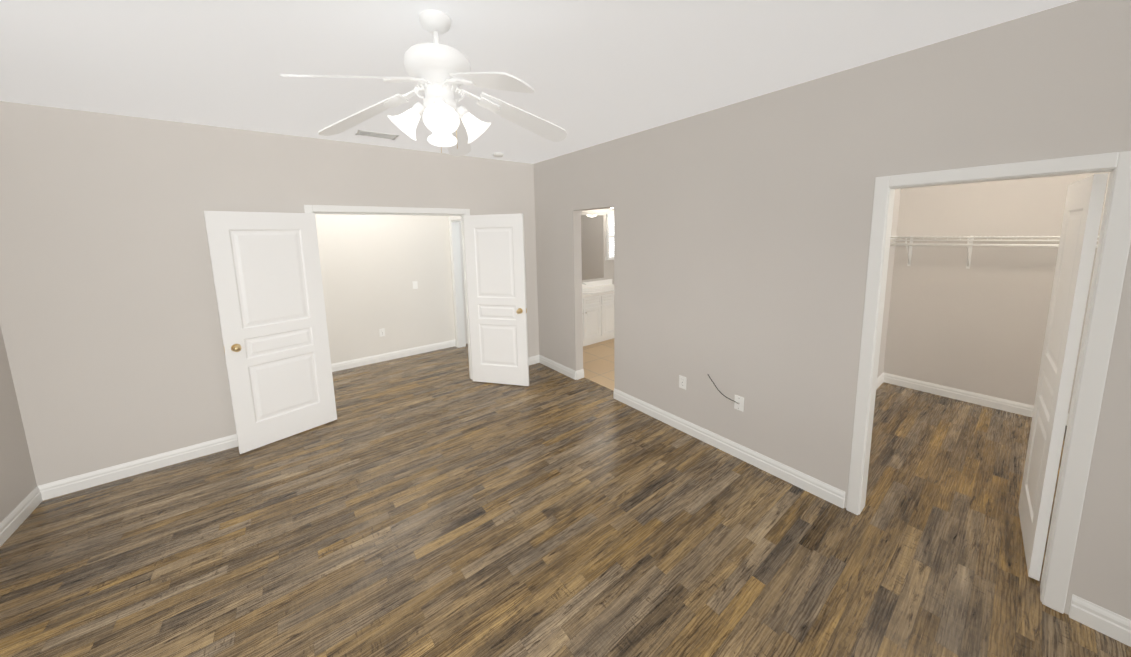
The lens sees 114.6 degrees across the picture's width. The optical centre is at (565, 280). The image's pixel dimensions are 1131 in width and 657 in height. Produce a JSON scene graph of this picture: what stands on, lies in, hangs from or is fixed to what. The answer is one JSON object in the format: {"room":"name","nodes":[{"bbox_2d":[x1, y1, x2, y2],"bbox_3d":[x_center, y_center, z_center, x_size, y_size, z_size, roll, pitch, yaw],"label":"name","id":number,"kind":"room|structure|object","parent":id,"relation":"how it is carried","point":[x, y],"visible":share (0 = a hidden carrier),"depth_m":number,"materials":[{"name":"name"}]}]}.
{"room":"empty bedroom","nodes":[
{"label":"empty bedroom","id":0,"kind":"room"},
{"bbox_2d":[0,326,36,522],"bbox_3d":[-2.264,0.447,0.374,0.120,2.740,5.110,-7,9,-37],"label":"wall","id":1,"kind":"structure","parent":0,"point":[18,485],"depth_m":2.41,"materials":[{"name":"beige paint"}]},
{"bbox_2d":[0,484,46,546],"bbox_3d":[-2.184,1.743,0.586,0.016,0.112,5.110,-7,9,-37],"label":"baseboard","id":2,"kind":"structure","parent":1,"relation":"attached to","point":[8,526],"depth_m":2.39,"materials":[{"name":"white paint"}]},
{"bbox_2d":[0,101,538,485],"bbox_3d":[-2.174,0.006,3.723,4.400,2.740,0.120,-7,9,-37],"label":"wall","id":3,"kind":"structure","parent":0,"point":[110,325],"depth_m":2.79,"materials":[{"name":"beige paint"}]},
{"bbox_2d":[44,434,237,498],"bbox_3d":[-3.058,1.430,3.110,1.688,0.112,0.016,-7,9,-37],"label":"baseboard","id":4,"kind":"structure","parent":3,"relation":"attached to","point":[98,477],"depth_m":2.86,"materials":[{"name":"white paint"}]},
{"bbox_2d":[204,211,336,453],"bbox_3d":[-2.546,0.422,3.224,0.728,2.035,0.252,-7,9,-37],"label":"door","id":5,"kind":"structure","parent":3,"relation":"in","point":[266,270],"depth_m":3.19,"materials":[{"name":"white paint"}]},
{"bbox_2d":[304,205,472,379],"bbox_3d":[-1.804,0.266,4.041,1.614,2.127,0.152,-7,9,-37],"label":"door frame","id":6,"kind":"structure","parent":3,"relation":"attached to","point":[351,210],"depth_m":3.95,"materials":[{"name":"white paint"}]},
{"bbox_2d":[463,213,528,385],"bbox_3d":[-0.810,0.242,4.328,0.498,2.035,0.611,-7,9,-37],"label":"door","id":7,"kind":"structure","parent":3,"relation":"in","point":[495,265],"depth_m":4.30,"materials":[{"name":"white paint"}]},
{"bbox_2d":[529,355,539,364],"bbox_3d":[-0.729,1.148,4.893,0.918,0.112,0.016,-7,9,-37],"label":"baseboard","id":8,"kind":"structure","parent":3,"relation":"attached to","point":[534,359],"depth_m":5.11,"materials":[{"name":"white paint"}]},
{"bbox_2d":[315,214,467,363],"bbox_3d":[-1.670,-0.312,6.064,6.590,2.740,0.120,-7,9,-37],"label":"wall","id":9,"kind":"structure","parent":0,"point":[373,267],"depth_m":5.28,"materials":[{"name":"beige paint"}]},
{"bbox_2d":[379,328,384,336],"bbox_3d":[-2.683,0.756,5.317,0.072,0.116,0.007,-7,9,-37],"label":"outlet","id":10,"kind":"object","parent":9,"relation":"attached to","point":[382,332],"visible":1,"depth_m":5.31,"materials":[{"name":"white plastic"}]},
{"bbox_2d":[331,339,455,371],"bbox_3d":[-2.961,1.163,5.132,2.900,0.112,0.030,-7,9,-37],"label":"baseboard","id":11,"kind":"structure","parent":9,"relation":"attached to","point":[344,365],"depth_m":5.39,"materials":[{"name":"white paint"}]},
{"bbox_2d":[412,281,417,288],"bbox_3d":[-2.292,0.063,5.540,0.072,0.116,0.010,-7,9,-37],"label":"light switch","id":12,"kind":"object","parent":9,"relation":"attached to","point":[415,284],"visible":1,"depth_m":5.54,"materials":[{"name":"white plastic"}]},
{"bbox_2d":[448,216,458,347],"bbox_3d":[-1.363,-0.221,5.322,0.120,2.740,1.440,-7,9,-37],"label":"wall","id":13,"kind":"structure","parent":0,"point":[451,277],"depth_m":5.86,"materials":[{"name":"beige paint"}]},
{"bbox_2d":[448,216,465,347],"bbox_3d":[-1.515,0.069,5.554,0.137,2.112,0.824,-7,9,-37],"label":"door frame","id":14,"kind":"structure","parent":13,"relation":"attached to","point":[454,238],"depth_m":5.81,"materials":[{"name":"white paint"}]},
{"bbox_2d":[0,0,1076,163],"bbox_3d":[0.083,-1.377,2.986,7.340,0.100,6.910,-7,9,-37],"label":"ceiling","id":15,"kind":"structure","parent":0,"point":[593,72],"depth_m":1.87,"materials":[{"name":"white paint"}]},
{"bbox_2d":[355,130,398,139],"bbox_3d":[-1.712,-1.327,3.305,0.330,0.008,0.170,-7,9,-37],"label":"ceiling vent","id":16,"kind":"object","parent":15,"relation":"in","point":[375,134],"visible":1,"depth_m":3.29,"materials":[{"name":"white metal"}]},
{"bbox_2d":[280,9,566,155],"bbox_3d":[-0.521,-0.842,1.579,1.166,0.570,1.148,-7,9,-37],"label":"ceiling fan","id":17,"kind":"object","parent":15,"relation":"hanging from","point":[440,74],"visible":1,"depth_m":1.54,"materials":[{"name":"white"}]},
{"bbox_2d":[493,152,503,157],"bbox_3d":[-0.773,-1.446,4.176,0.124,0.038,0.124,-7,9,-37],"label":"smoke detector","id":18,"kind":"object","parent":15,"relation":"attached to","point":[498,154],"visible":1,"depth_m":4.13,"materials":[{"name":"white plastic"}]},
{"bbox_2d":[0,343,1130,656],"bbox_3d":[0.141,1.439,3.355,7.340,0.100,6.910,-7,9,-37],"label":"floor","id":19,"kind":"structure","parent":0,"point":[436,503],"depth_m":2.14,"materials":[{"name":"brown wood"}]},
{"bbox_2d":[581,208,613,283],"bbox_3d":[0.413,-0.404,6.443,2.820,2.740,0.120,-7,9,-37],"label":"wall","id":20,"kind":"structure","parent":0,"point":[608,269],"depth_m":6.57,"materials":[{"name":"paint"}]},
{"bbox_2d":[581,215,603,279],"bbox_3d":[0.179,-0.554,6.163,1.280,1.120,0.006,-7,9,-37],"label":"bathroom mirror","id":21,"kind":"object","parent":20,"relation":"attached to","point":[592,240],"visible":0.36,"depth_m":6.38,"materials":[{"name":"clear glass"}]},
{"bbox_2d":[582,279,611,286],"bbox_3d":[0.242,0.086,6.273,1.570,0.100,0.019,-7,9,-37],"label":"backsplash","id":22,"kind":"structure","parent":20,"relation":"attached to","point":[600,283],"depth_m":6.51,"materials":[{"name":"white stone"}]},
{"bbox_2d":[606,214,613,259],"bbox_3d":[0.956,-0.814,6.711,0.550,0.820,0.050,-7,9,-37],"label":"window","id":23,"kind":"structure","parent":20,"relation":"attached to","point":[609,236],"depth_m":6.60,"materials":[{"name":"white paint"}]},
{"bbox_2d":[583,338,614,390],"bbox_3d":[1.509,1.136,5.049,2.570,0.004,3.690,-7,9,-37],"label":"bathroom tile floor","id":24,"kind":"structure","parent":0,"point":[598,362],"depth_m":5.08,"materials":[{"name":"beige tile"}]},
{"bbox_2d":[582,291,613,346],"bbox_3d":[0.426,0.605,6.115,1.550,0.816,0.586,-7,9,-37],"label":"bathroom vanity","id":25,"kind":"object","parent":24,"relation":"on","point":[598,309],"depth_m":5.87,"materials":[{"name":"white paint"}]},
{"bbox_2d":[582,283,613,298],"bbox_3d":[0.413,0.180,6.065,1.570,0.040,0.572,-7,9,-37],"label":"countertop","id":26,"kind":"structure","parent":25,"relation":"on","point":[609,287],"depth_m":6.04,"materials":[{"name":"white stone"}]},
{"bbox_2d":[533,0,1130,619],"bbox_3d":[1.033,-0.001,3.268,0.120,2.740,5.940,-7,9,-37],"label":"wall","id":27,"kind":"structure","parent":0,"point":[741,244],"depth_m":2.43,"materials":[{"name":"beige paint"}]},
{"bbox_2d":[540,355,579,379],"bbox_3d":[-0.109,1.144,4.828,0.016,0.112,0.796,-7,9,-37],"label":"baseboard","id":28,"kind":"structure","parent":27,"relation":"attached to","point":[571,373],"depth_m":4.76,"materials":[{"name":"white paint"}]},
{"bbox_2d":[679,375,685,389],"bbox_3d":[1.057,0.915,3.277,0.007,0.116,0.072,-7,9,-37],"label":"electrical outlet","id":29,"kind":"object","parent":27,"relation":"attached to","point":[682,382],"visible":1,"depth_m":3.27,"materials":[{"name":"white plastic"}]},
{"bbox_2d":[614,388,844,507],"bbox_3d":[1.169,1.332,3.188,0.016,0.112,2.104,-7,9,-37],"label":"baseboard","id":30,"kind":"structure","parent":27,"relation":"attached to","point":[825,491],"depth_m":2.87,"materials":[{"name":"white paint"}]},
{"bbox_2d":[734,395,743,411],"bbox_3d":[1.368,0.967,2.870,0.017,0.116,0.072,-7,9,-37],"label":"outlet","id":31,"kind":"object","parent":27,"relation":"attached to","point":[739,404],"visible":0.98,"depth_m":2.87,"materials":[{"name":"white plastic"}]},
{"bbox_2d":[707,374,736,402],"bbox_3d":[1.272,0.874,2.947,0.040,0.175,0.259,-7,9,-37],"label":"cord","id":32,"kind":"object","parent":31,"relation":"attached to","point":[718,390],"visible":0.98,"depth_m":2.96,"materials":[{"name":"black plastic"}]},
{"bbox_2d":[846,151,1130,613],"bbox_3d":[2.111,0.476,1.935,0.152,2.097,0.834,-7,9,-37],"label":"trim","id":33,"kind":"structure","parent":27,"relation":"attached to","point":[1113,248],"depth_m":1.66,"materials":[{"name":"white paint"}]},
{"bbox_2d":[1018,173,1107,580],"bbox_3d":[2.636,0.491,1.957,0.695,2.015,0.035,-8,10,-41],"label":"closet door","id":34,"kind":"structure","parent":27,"relation":"in","point":[1078,240],"depth_m":1.83,"materials":[{"name":"white paint"}]},
{"bbox_2d":[1069,594,1130,646],"bbox_3d":[2.537,1.534,1.433,0.016,0.112,0.638,-7,9,-37],"label":"baseboard","id":35,"kind":"structure","parent":27,"relation":"attached to","point":[1100,619],"depth_m":1.62,"materials":[{"name":"white paint"}]},
{"bbox_2d":[877,189,900,377],"bbox_3d":[2.659,-0.050,3.384,2.600,2.740,0.120,-7,9,-37],"label":"wall","id":36,"kind":"structure","parent":0,"point":[889,281],"depth_m":4.07,"materials":[{"name":"beige paint"}]},
{"bbox_2d":[876,372,884,388],"bbox_3d":[2.728,1.259,3.501,2.600,0.112,0.016,-7,9,-37],"label":"baseboard","id":37,"kind":"structure","parent":36,"relation":"attached to","point":[881,378],"depth_m":4.19,"materials":[{"name":"white paint"}]},
{"bbox_2d":[883,172,1109,412],"bbox_3d":[4.313,-0.094,3.464,0.120,2.740,2.010,-7,9,-37],"label":"wall","id":38,"kind":"structure","parent":0,"point":[979,326],"depth_m":3.63,"materials":[{"name":"beige paint"}]},
{"bbox_2d":[885,373,1068,425],"bbox_3d":[4.323,1.220,3.547,0.016,0.112,1.830,-7,9,-37],"label":"baseboard","id":39,"kind":"structure","parent":38,"relation":"attached to","point":[984,400],"depth_m":3.77,"materials":[{"name":"white paint"}]},
{"bbox_2d":[890,236,1098,268],"bbox_3d":[4.171,-0.242,3.261,0.311,0.332,1.888,-7,9,-37],"label":"wire closet shelf","id":40,"kind":"object","parent":38,"relation":"attached to","point":[969,244],"visible":0.71,"depth_m":3.50,"materials":[{"name":"white metal"}]}
]}

